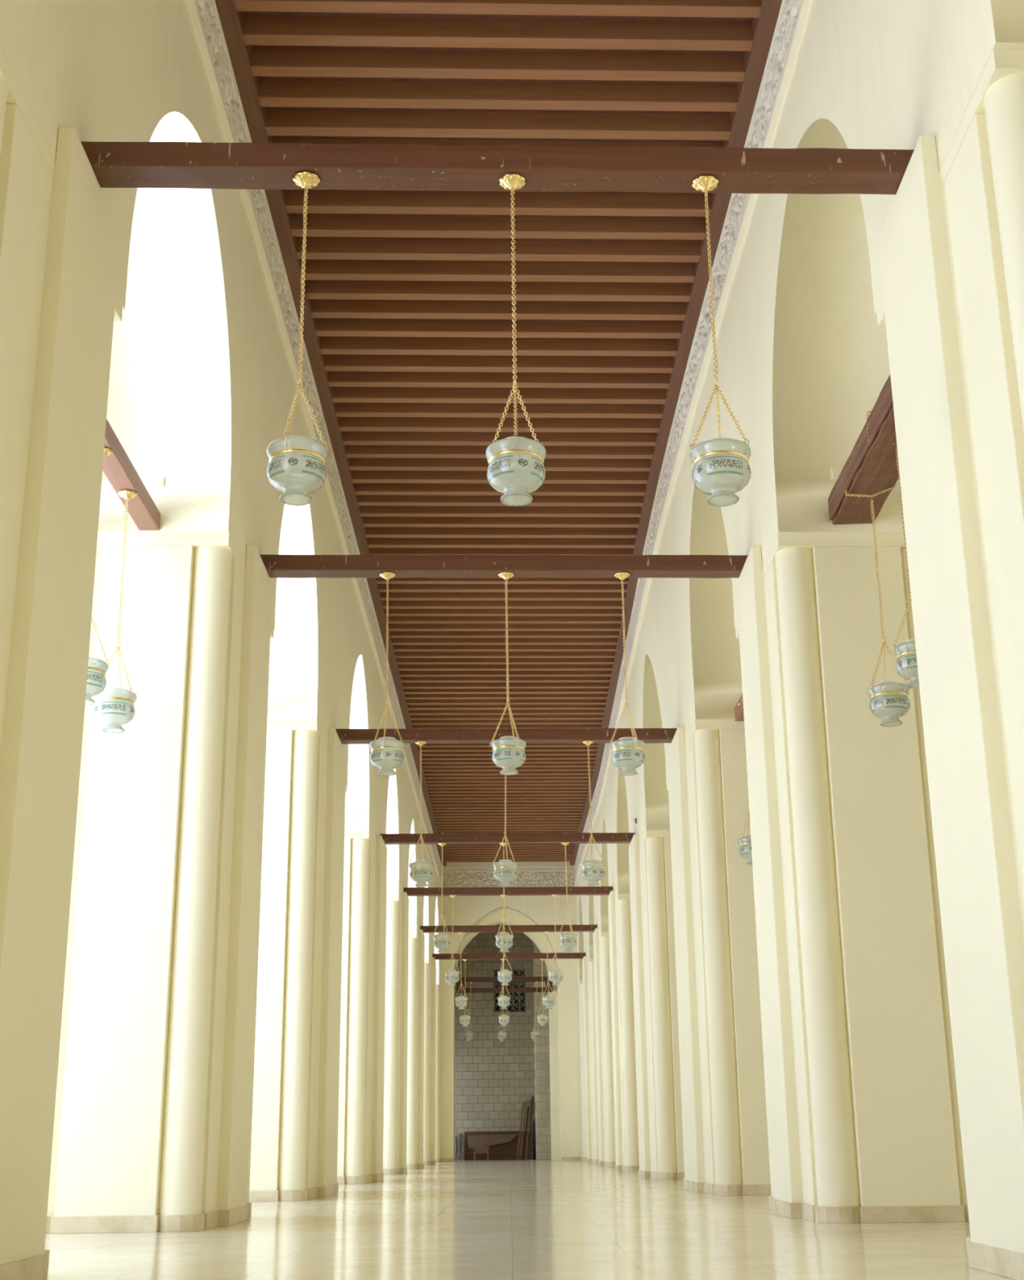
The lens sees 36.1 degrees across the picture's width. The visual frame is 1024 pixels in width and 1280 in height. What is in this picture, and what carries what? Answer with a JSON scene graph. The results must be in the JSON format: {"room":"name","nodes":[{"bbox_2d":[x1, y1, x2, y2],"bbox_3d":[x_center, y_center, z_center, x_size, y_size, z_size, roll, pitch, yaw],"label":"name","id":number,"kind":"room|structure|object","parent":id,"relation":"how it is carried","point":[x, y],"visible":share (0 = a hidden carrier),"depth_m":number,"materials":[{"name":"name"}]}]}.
{"room":"mosque","nodes":[
{"label":"mosque","id":0,"kind":"room"},
{"bbox_2d":[0,0,440,984],"bbox_3d":[-3.277,0.434,25.971,1.576,4.575,63.294,-1,-18,0],"label":"wall","id":1,"kind":"structure","parent":0,"point":[202,382],"depth_m":14.20,"materials":[{"name":"beige paint"}]},
{"bbox_2d":[102,418,159,530],"bbox_3d":[-3.244,-1.648,12.203,0.193,0.165,4.155,-1,-18,0],"label":"tie beam","id":2,"kind":"structure","parent":1,"relation":"attached to","point":[118,469],"depth_m":13.10,"materials":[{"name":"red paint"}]},
{"bbox_2d":[84,447,112,705],"bbox_3d":[-3.233,-0.516,12.086,0.342,2.056,0.359,-11,-20,30],"label":"lamp","id":3,"kind":"object","parent":2,"relation":"hanging from","point":[97,668],"visible":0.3,"depth_m":11.77,"materials":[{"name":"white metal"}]},
{"bbox_2d":[93,489,137,733],"bbox_3d":[-3.217,-0.249,12.921,0.342,2.056,0.359,0,-17,-3],"label":"lamp","id":4,"kind":"object","parent":2,"relation":"hanging from","point":[113,708],"visible":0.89,"depth_m":12.57,"materials":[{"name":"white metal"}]},
{"bbox_2d":[151,476,164,486],"bbox_3d":[-3.188,-1.422,14.175,0.109,0.092,0.061,-1,-18,0],"label":"cover plate","id":5,"kind":"object","parent":1,"relation":"attached to","point":[156,481],"visible":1,"depth_m":14.15,"materials":[{"name":"beige paint"}]},
{"bbox_2d":[186,0,442,887],"bbox_3d":[-2.542,-1.231,25.555,0.086,0.690,63.903,-1,-18,0],"label":"trim","id":6,"kind":"structure","parent":1,"relation":"attached to","point":[205,18],"depth_m":17.55,"materials":[{"name":"paint"}]},
{"bbox_2d":[80,141,914,194],"bbox_3d":[-0.064,-2.818,9.389,5.099,0.172,0.235,0,-18,-2],"label":"tie beam","id":7,"kind":"structure","parent":1,"relation":"attached to","point":[182,165],"depth_m":9.31,"materials":[{"name":"brown paint"}]},
{"bbox_2d":[266,171,330,506],"bbox_3d":[-1.215,-1.849,9.048,0.359,2.256,0.342,-14,-22,37],"label":"lamp","id":8,"kind":"object","parent":7,"relation":"hanging from","point":[296,468],"visible":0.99,"depth_m":8.67,"materials":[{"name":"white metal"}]},
{"bbox_2d":[484,173,546,506],"bbox_3d":[0.005,-1.851,9.087,0.359,2.256,0.342,-9,-19,24],"label":"hanging lamp","id":9,"kind":"object","parent":7,"relation":"hanging from","point":[516,469],"visible":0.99,"depth_m":8.71,"materials":[{"name":"white glass"}]},
{"bbox_2d":[689,175,751,506],"bbox_3d":[1.159,-1.853,9.118,0.359,2.256,0.342,7,-19,-23],"label":"hanging lamp","id":10,"kind":"object","parent":7,"relation":"hanging from","point":[721,470],"visible":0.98,"depth_m":8.75,"materials":[{"name":"white glass"}]},
{"bbox_2d":[403,886,613,896],"bbox_3d":[-0.081,5.848,36.558,4.993,0.172,0.236,0,-18,-2],"label":"tie beam","id":11,"kind":"structure","parent":1,"relation":"attached to","point":[533,891],"depth_m":36.46,"materials":[{"name":"brown paint"}]},
{"bbox_2d":[444,886,459,986],"bbox_3d":[-1.357,6.812,36.200,0.359,2.256,0.342,-4,-19,13],"label":"hanging lamp","id":12,"kind":"object","parent":11,"relation":"hanging from","point":[451,977],"visible":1,"depth_m":35.82,"materials":[{"name":"white glass"}]},
{"bbox_2d":[497,886,512,985],"bbox_3d":[-0.170,6.815,36.249,0.359,2.256,0.342,-2,-17,3],"label":"hanging lamp","id":13,"kind":"object","parent":11,"relation":"hanging from","point":[504,976],"visible":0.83,"depth_m":35.87,"materials":[{"name":"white glass"}]},
{"bbox_2d":[547,885,563,985],"bbox_3d":[1.004,6.816,36.294,0.342,2.256,0.359,-10,-20,28],"label":"hanging lamp","id":14,"kind":"object","parent":11,"relation":"hanging from","point":[555,976],"visible":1,"depth_m":35.91,"materials":[{"name":"white glass"}]},
{"bbox_2d":[454,923,535,1159],"bbox_3d":[-0.085,14.278,59.736,8.045,10.400,0.500,0,-18,-2],"label":"wall","id":15,"kind":"structure","parent":0,"point":[494,1077],"depth_m":59.03,"materials":[{"name":"grey stone"}]},
{"bbox_2d":[493,969,525,1012],"bbox_3d":[-0.084,13.422,60.049,1.247,1.625,0.465,-1,-18,0],"label":"window","id":16,"kind":"structure","parent":15,"relation":"in","point":[517,1000],"depth_m":59.95,"materials":[{"name":"black metal"}]},
{"bbox_2d":[214,0,782,866],"bbox_3d":[-0.133,-1.429,26.697,5.266,0.350,66.159,-1,-18,0],"label":"ceiling","id":17,"kind":"structure","parent":0,"point":[407,334],"depth_m":18.67,"materials":[{"name":"brown paint"}]},
{"bbox_2d":[440,866,582,1161],"bbox_3d":[2.213,12.962,55.773,12.718,10.450,1.999,0,-18,-2],"label":"wall","id":18,"kind":"structure","parent":0,"point":[468,910],"depth_m":55.04,"materials":[{"name":"beige paint"}]},
{"bbox_2d":[463,982,473,1041],"bbox_3d":[-1.528,13.105,55.387,0.342,2.061,0.359,-4,-18,9],"label":"hanging lamp","id":19,"kind":"object","parent":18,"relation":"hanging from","point":[468,1036],"visible":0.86,"depth_m":55.04,"materials":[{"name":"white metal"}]},
{"bbox_2d":[496,993,506,1041],"bbox_3d":[-0.343,13.119,55.472,0.359,2.056,0.342,5,-18,-11],"label":"hanging lamp","id":20,"kind":"object","parent":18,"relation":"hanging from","point":[501,1035],"visible":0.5,"depth_m":55.10,"materials":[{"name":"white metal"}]},
{"bbox_2d":[456,976,552,992],"bbox_3d":[-0.267,12.258,55.882,3.435,0.510,0.380,0,-18,-2],"label":"tie beam","id":21,"kind":"structure","parent":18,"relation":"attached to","point":[523,979],"depth_m":55.80,"materials":[{"name":"brown wood"}]},
{"bbox_2d":[441,862,574,887],"bbox_3d":[-0.129,8.384,56.059,4.744,0.925,0.111,0,-18,-2],"label":"trim","id":22,"kind":"structure","parent":18,"relation":"attached to","point":[531,873],"depth_m":56.05,"materials":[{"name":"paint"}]},
{"bbox_2d":[440,1156,581,1162],"bbox_3d":[-0.026,17.575,53.170,4.838,0.125,0.028,0,-18,-2],"label":"baseboard","id":23,"kind":"structure","parent":18,"relation":"attached to","point":[562,1158],"depth_m":53.21,"materials":[{"name":"stone"}]},
{"bbox_2d":[530,981,540,1041],"bbox_3d":[0.804,13.119,55.511,0.342,2.061,0.359,-13,-21,34],"label":"hanging lamp","id":24,"kind":"object","parent":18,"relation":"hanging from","point":[535,1035],"visible":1,"depth_m":55.19,"materials":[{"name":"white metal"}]},
{"bbox_2d":[44,1159,1013,1279],"bbox_3d":[2.405,8.822,25.605,13.679,0.001,70.416,-1,-18,0],"label":"floor","id":25,"kind":"structure","parent":0,"point":[462,1220],"depth_m":10.91,"materials":[{"name":"stone"}]},
{"bbox_2d":[0,45,122,1279],"bbox_3d":[-3.234,0.112,8.135,1.664,6.100,2.691,-1,-18,0],"label":"pier","id":26,"kind":"object","parent":25,"relation":"on","point":[60,304],"visible":1,"depth_m":8.15,"materials":[{"name":"beige paint"}]},
{"bbox_2d":[45,533,273,1233],"bbox_3d":[-3.222,2.152,14.533,1.656,6.100,2.821,-1,-18,0],"label":"pier","id":27,"kind":"object","parent":25,"relation":"on","point":[153,1118],"visible":0.85,"depth_m":13.29,"materials":[{"name":"beige paint"}]},
{"bbox_2d":[259,554,747,577],"bbox_3d":[-0.068,-0.744,15.892,5.074,0.172,0.235,0,-18,-2],"label":"tie beam","id":28,"kind":"structure","parent":27,"relation":"on","point":[277,566],"depth_m":15.80,"materials":[{"name":"brown paint"}]},
{"bbox_2d":[368,571,404,776],"bbox_3d":[-1.227,0.223,15.547,0.359,2.256,0.342,9,-20,-28],"label":"hanging lamp","id":29,"kind":"object","parent":28,"relation":"hanging from","point":[386,755],"visible":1,"depth_m":15.16,"materials":[{"name":"white glass"}]},
{"bbox_2d":[489,571,525,775],"bbox_3d":[-0.040,0.221,15.580,0.342,2.256,0.359,-14,-23,35],"label":"hanging lamp","id":30,"kind":"object","parent":28,"relation":"hanging from","point":[508,754],"visible":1,"depth_m":15.19,"materials":[{"name":"white glass"}]},
{"bbox_2d":[608,572,644,775],"bbox_3d":[1.116,0.225,15.634,0.359,2.256,0.342,-3,-17,9],"label":"hanging lamp","id":31,"kind":"object","parent":28,"relation":"hanging from","point":[628,754],"visible":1,"depth_m":15.27,"materials":[{"name":"glass"}]},
{"bbox_2d":[248,720,346,1201],"bbox_3d":[-3.210,4.327,21.354,1.648,6.100,3.901,-1,-18,0],"label":"pier","id":32,"kind":"object","parent":25,"relation":"on","point":[294,1144],"visible":0.61,"depth_m":19.83,"materials":[{"name":"beige paint"}]},
{"bbox_2d":[336,831,386,1184],"bbox_3d":[-3.196,6.626,28.562,1.638,6.100,3.711,-1,-18,0],"label":"pier","id":33,"kind":"object","parent":25,"relation":"on","point":[362,1034],"visible":0.47,"depth_m":27.27,"materials":[{"name":"beige paint"}]},
{"bbox_2d":[382,891,408,1174],"bbox_3d":[-3.184,8.809,35.407,1.629,6.100,3.041,-1,-18,0],"label":"pier","id":34,"kind":"object","parent":25,"relation":"on","point":[396,998],"visible":0.39,"depth_m":34.39,"materials":[{"name":"beige paint"}]},
{"bbox_2d":[406,929,424,1169],"bbox_3d":[-3.172,10.850,41.804,1.621,6.100,3.111,-1,-18,0],"label":"pier","id":35,"kind":"object","parent":25,"relation":"on","point":[415,1092],"visible":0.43,"depth_m":40.82,"materials":[{"name":"beige paint"}]},
{"bbox_2d":[419,924,597,933],"bbox_3d":[-0.085,7.902,43.000,4.968,0.172,0.236,0,-18,-2],"label":"tie beam","id":36,"kind":"structure","parent":35,"relation":"on","point":[482,928],"depth_m":42.90,"materials":[{"name":"brown paint"}]},
{"bbox_2d":[454,924,467,1009],"bbox_3d":[-1.377,8.870,42.650,0.359,2.256,0.342,12,-22,-36],"label":"hanging lamp","id":37,"kind":"object","parent":36,"relation":"hanging from","point":[460,1001],"visible":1,"depth_m":42.26,"materials":[{"name":"white glass"}]},
{"bbox_2d":[497,931,511,1008],"bbox_3d":[-0.230,8.867,42.681,0.342,2.256,0.359,-12,-21,33],"label":"hanging lamp","id":38,"kind":"object","parent":36,"relation":"hanging from","point":[503,1001],"visible":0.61,"depth_m":42.29,"materials":[{"name":"white glass"}]},
{"bbox_2d":[542,924,555,1008],"bbox_3d":[0.974,8.871,42.737,0.342,2.256,0.359,-1,-18,-1],"label":"hanging lamp","id":39,"kind":"object","parent":36,"relation":"hanging from","point":[548,1000],"visible":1,"depth_m":42.35,"materials":[{"name":"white glass"}]},
{"bbox_2d":[422,957,435,1165],"bbox_3d":[-3.160,12.749,47.759,1.613,6.100,3.311,-1,-18,0],"label":"pier","id":40,"kind":"object","parent":25,"relation":"on","point":[429,991],"visible":0.27,"depth_m":47.02,"materials":[{"name":"beige paint"}]},
{"bbox_2d":[431,952,585,959],"bbox_3d":[-0.088,9.943,49.397,4.943,0.172,0.235,0,-18,-2],"label":"tie beam","id":41,"kind":"structure","parent":40,"relation":"on","point":[539,955],"depth_m":49.29,"materials":[{"name":"brown paint"}]},
{"bbox_2d":[459,952,470,1026],"bbox_3d":[-1.460,10.907,49.034,0.342,2.256,0.359,2,-18,-7],"label":"hanging lamp","id":42,"kind":"object","parent":41,"relation":"hanging from","point":[464,1020],"visible":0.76,"depth_m":48.66,"materials":[{"name":"white glass"}]},
{"bbox_2d":[498,952,509,1026],"bbox_3d":[-0.263,10.906,49.073,0.342,2.256,0.359,-1,-18,-2],"label":"hanging lamp","id":43,"kind":"object","parent":41,"relation":"hanging from","point":[504,1020],"visible":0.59,"depth_m":48.69,"materials":[{"name":"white glass"}]},
{"bbox_2d":[536,958,547,1026],"bbox_3d":[0.953,10.909,49.126,0.342,2.256,0.359,-3,-18,9],"label":"hanging lamp","id":44,"kind":"object","parent":41,"relation":"hanging from","point":[542,1020],"visible":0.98,"depth_m":48.74,"materials":[{"name":"white glass"}]},
{"bbox_2d":[435,981,440,1162],"bbox_3d":[-3.151,14.624,53.267,1.428,5.874,1.446,-1,-18,0],"label":"pier","id":45,"kind":"object","parent":25,"relation":"on","point":[437,1158],"visible":0.21,"depth_m":52.90,"materials":[{"name":"beige paint"}]},
{"bbox_2d":[454,1133,462,1160],"bbox_3d":[-2.022,18.618,57.714,0.414,0.963,0.366,-1,-18,0],"label":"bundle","id":46,"kind":"object","parent":25,"relation":"on","point":[460,1135],"visible":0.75,"depth_m":57.69,"materials":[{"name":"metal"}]},
{"bbox_2d":[472,1146,488,1159],"bbox_3d":[-1.120,18.766,57.391,0.593,0.445,0.349,-1,-18,0],"label":"stool","id":47,"kind":"object","parent":25,"relation":"on","point":[485,1149],"visible":0.86,"depth_m":57.29,"materials":[{"name":"brown wood"}]},
{"bbox_2d":[466,1133,518,1148],"bbox_3d":[-0.703,18.461,57.889,1.911,0.480,0.166,0,-18,-2],"label":"board","id":48,"kind":"object","parent":47,"relation":"on","point":[473,1141],"visible":1,"depth_m":57.88,"materials":[{"name":"brown wood"}]},
{"bbox_2d":[464,1131,529,1159],"bbox_3d":[-0.550,18.656,57.978,2.412,1.000,0.075,0,-18,-2],"label":"wooden panel","id":49,"kind":"object","parent":25,"relation":"on","point":[505,1151],"visible":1,"depth_m":57.92,"materials":[{"name":"brown wood"}]},
{"bbox_2d":[515,1102,524,1159],"bbox_3d":[0.305,18.064,57.832,0.061,2.020,0.857,-7,-19,18],"label":"plank","id":50,"kind":"object","parent":25,"relation":"on","point":[522,1102],"visible":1,"depth_m":57.80,"materials":[{"name":"brown wood"}]},
{"bbox_2d":[519,1100,526,1159],"bbox_3d":[0.405,18.035,57.844,0.061,2.080,0.853,-6,-19,18],"label":"plank","id":51,"kind":"object","parent":25,"relation":"on","point":[525,1100],"visible":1,"depth_m":57.81,"materials":[{"name":"brown wood"}]},
{"bbox_2d":[521,1106,528,1159],"bbox_3d":[0.502,18.140,57.814,0.061,1.860,0.846,-6,-18,16],"label":"plank","id":52,"kind":"object","parent":25,"relation":"on","point":[527,1107],"visible":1,"depth_m":57.80,"materials":[{"name":"brown wood"}]},
{"bbox_2d":[524,1100,531,1159],"bbox_3d":[0.596,18.026,57.854,0.060,2.100,0.839,-6,-18,15],"label":"plank","id":53,"kind":"object","parent":25,"relation":"on","point":[530,1100],"visible":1,"depth_m":57.81,"materials":[{"name":"brown wood"}]},
{"bbox_2d":[527,1096,533,1159],"bbox_3d":[0.691,17.959,57.879,0.060,2.240,0.833,-5,-18,14],"label":"plank","id":54,"kind":"object","parent":25,"relation":"on","point":[532,1096],"visible":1,"depth_m":57.84,"materials":[{"name":"brown wood"}]},
{"bbox_2d":[532,1120,535,1159],"bbox_3d":[0.810,18.340,57.630,0.130,1.360,0.136,-1,-18,0],"label":"cloth","id":55,"kind":"object","parent":25,"relation":"on","point":[533,1125],"visible":1,"depth_m":57.57,"materials":[{"name":"black fabric"}]},
{"bbox_2d":[577,979,586,1160],"bbox_3d":[3.038,14.622,53.478,1.428,5.874,1.446,-1,-18,0],"label":"pier","id":56,"kind":"object","parent":25,"relation":"on","point":[584,1157],"visible":0.12,"depth_m":53.07,"materials":[{"name":"beige paint"}]},
{"bbox_2d":[582,955,599,1164],"bbox_3d":[3.051,12.747,47.970,1.613,6.100,3.311,-1,-18,0],"label":"pier","id":57,"kind":"object","parent":25,"relation":"on","point":[588,973],"visible":0.3,"depth_m":47.20,"materials":[{"name":"beige paint"}]},
{"bbox_2d":[592,928,615,1167],"bbox_3d":[3.070,10.847,42.016,1.621,6.100,3.111,-1,-18,0],"label":"pier","id":58,"kind":"object","parent":25,"relation":"on","point":[606,1123],"visible":0.35,"depth_m":40.99,"materials":[{"name":"beige paint"}]},
{"bbox_2d":[608,890,639,1172],"bbox_3d":[3.090,8.807,35.619,1.629,6.100,3.041,-1,-18,0],"label":"pier","id":59,"kind":"object","parent":25,"relation":"on","point":[624,1063],"visible":0.41,"depth_m":34.55,"materials":[{"name":"beige paint"}]},
{"bbox_2d":[628,830,684,1180],"bbox_3d":[3.110,6.623,28.773,1.638,6.100,3.711,-1,-18,0],"label":"pier","id":60,"kind":"object","parent":25,"relation":"on","point":[658,1081],"visible":0.48,"depth_m":27.44,"materials":[{"name":"beige paint"}]},
{"bbox_2d":[379,832,635,844],"bbox_3d":[-0.077,3.814,30.182,5.018,0.172,0.236,0,-18,-2],"label":"tie beam","id":61,"kind":"structure","parent":60,"relation":"on","point":[554,837],"depth_m":30.09,"materials":[{"name":"brown paint"}]},
{"bbox_2d":[431,832,450,952],"bbox_3d":[-1.320,4.778,29.823,0.359,2.256,0.342,-17,-24,40],"label":"hanging lamp","id":62,"kind":"object","parent":61,"relation":"hanging from","point":[442,941],"visible":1,"depth_m":29.45,"materials":[{"name":"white glass"}]},
{"bbox_2d":[495,832,513,951],"bbox_3d":[-0.159,4.786,29.890,0.359,2.256,0.342,-12,-20,34],"label":"hanging lamp","id":63,"kind":"object","parent":61,"relation":"hanging from","point":[504,941],"visible":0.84,"depth_m":29.52,"materials":[{"name":"clear glass"}]},
{"bbox_2d":[558,841,577,951],"bbox_3d":[1.048,4.780,29.914,0.342,2.256,0.359,-9,-19,22],"label":"hanging lamp","id":64,"kind":"object","parent":61,"relation":"hanging from","point":[568,940],"visible":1,"depth_m":29.52,"materials":[{"name":"clear glass"}]},
{"bbox_2d":[666,720,771,1195],"bbox_3d":[3.133,4.324,21.566,1.648,6.100,3.901,-1,-18,0],"label":"pier","id":65,"kind":"object","parent":25,"relation":"on","point":[726,1152],"visible":0.54,"depth_m":20.01,"materials":[{"name":"beige paint"}]},
{"bbox_2d":[335,728,676,744],"bbox_3d":[-0.072,1.378,22.544,5.048,0.172,0.236,0,-18,-2],"label":"tie beam","id":66,"kind":"structure","parent":65,"relation":"on","point":[456,735],"depth_m":22.45,"materials":[{"name":"brown paint"}]},
{"bbox_2d":[408,728,433,886],"bbox_3d":[-1.278,2.344,22.193,0.359,2.256,0.342,-13,-21,33],"label":"hanging lamp","id":67,"kind":"object","parent":66,"relation":"hanging from","point":[420,872],"visible":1,"depth_m":21.82,"materials":[{"name":"white glass"}]},
{"bbox_2d":[492,774,517,886],"bbox_3d":[-0.085,2.343,22.231,0.359,2.256,0.342,-13,-22,35],"label":"hanging lamp","id":68,"kind":"object","parent":66,"relation":"hanging from","point":[504,872],"visible":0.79,"depth_m":21.85,"materials":[{"name":"clear glass"}]},
{"bbox_2d":[580,740,604,885],"bbox_3d":[1.106,2.346,22.284,0.359,2.256,0.342,-12,-20,31],"label":"hanging lamp","id":69,"kind":"object","parent":66,"relation":"hanging from","point":[593,871],"visible":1,"depth_m":21.91,"materials":[{"name":"clear glass"}]},
{"bbox_2d":[735,533,968,1223],"bbox_3d":[3.154,2.148,14.745,1.656,6.100,2.821,-1,-18,0],"label":"pier","id":70,"kind":"object","parent":25,"relation":"on","point":[863,1121],"visible":0.88,"depth_m":13.49,"materials":[{"name":"beige paint"}]},
{"bbox_2d":[876,48,1023,1279],"bbox_3d":[3.173,0.108,8.348,1.664,6.100,2.691,-1,-18,0],"label":"pier","id":71,"kind":"object","parent":25,"relation":"on","point":[950,239],"visible":1,"depth_m":8.16,"materials":[{"name":"beige paint"}]},
{"bbox_2d":[532,941,551,1159],"bbox_3d":[1.520,13.989,58.886,1.383,10.400,1.443,-1,-18,0],"label":"wall","id":72,"kind":"structure","parent":0,"point":[541,1047],"depth_m":57.54,"materials":[{"name":"grey stone"}]},
{"bbox_2d":[575,0,1023,982],"bbox_3d":[3.053,0.431,26.183,1.646,4.575,63.294,-1,-18,0],"label":"wall","id":73,"kind":"structure","parent":0,"point":[802,350],"depth_m":14.39,"materials":[{"name":"beige paint"}]},
{"bbox_2d":[573,0,811,886],"bbox_3d":[2.286,-1.233,25.718,0.278,0.690,63.903,-1,-18,0],"label":"trim","id":74,"kind":"structure","parent":73,"relation":"attached to","point":[789,26],"depth_m":17.86,"materials":[{"name":"paint"}]},
{"bbox_2d":[734,693,743,720],"bbox_3d":[3.057,0.398,18.781,0.276,0.170,3.938,-1,-18,0],"label":"tie beam","id":75,"kind":"structure","parent":73,"relation":"attached to","point":[739,710],"depth_m":20.27,"materials":[{"name":"red paint"}]},
{"bbox_2d":[737,702,751,864],"bbox_3d":[2.987,1.798,19.862,0.342,2.056,0.359,-7,-19,20],"label":"lamp","id":76,"kind":"object","parent":75,"relation":"hanging from","point":[745,851],"visible":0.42,"depth_m":19.53,"materials":[{"name":"white glass"}]},
{"bbox_2d":[830,467,842,479],"bbox_3d":[3.000,-1.518,14.410,0.160,0.115,0.062,-1,-18,0],"label":"cover plate","id":77,"kind":"object","parent":73,"relation":"attached to","point":[835,472],"visible":0.5,"depth_m":14.38,"materials":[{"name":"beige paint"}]},
{"bbox_2d":[827,374,899,524],"bbox_3d":[3.078,-1.770,12.413,0.413,0.272,4.152,-1,-18,0],"label":"tie beam","id":78,"kind":"structure","parent":73,"relation":"attached to","point":[869,468],"depth_m":13.21,"materials":[{"name":"brown wood"}]},
{"bbox_2d":[843,475,910,727],"bbox_3d":[3.095,-0.425,13.232,0.370,2.341,0.341,10,-21,-31],"label":"lamp","id":79,"kind":"object","parent":78,"relation":"hanging from","point":[889,700],"visible":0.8,"depth_m":12.85,"materials":[{"name":"white glass"}]},
{"bbox_2d":[866,410,919,688],"bbox_3d":[3.107,-0.769,12.352,0.349,2.341,0.360,11,-21,-32],"label":"lamp","id":80,"kind":"object","parent":78,"relation":"hanging from","point":[906,666],"visible":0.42,"depth_m":11.99,"materials":[{"name":"glass"}]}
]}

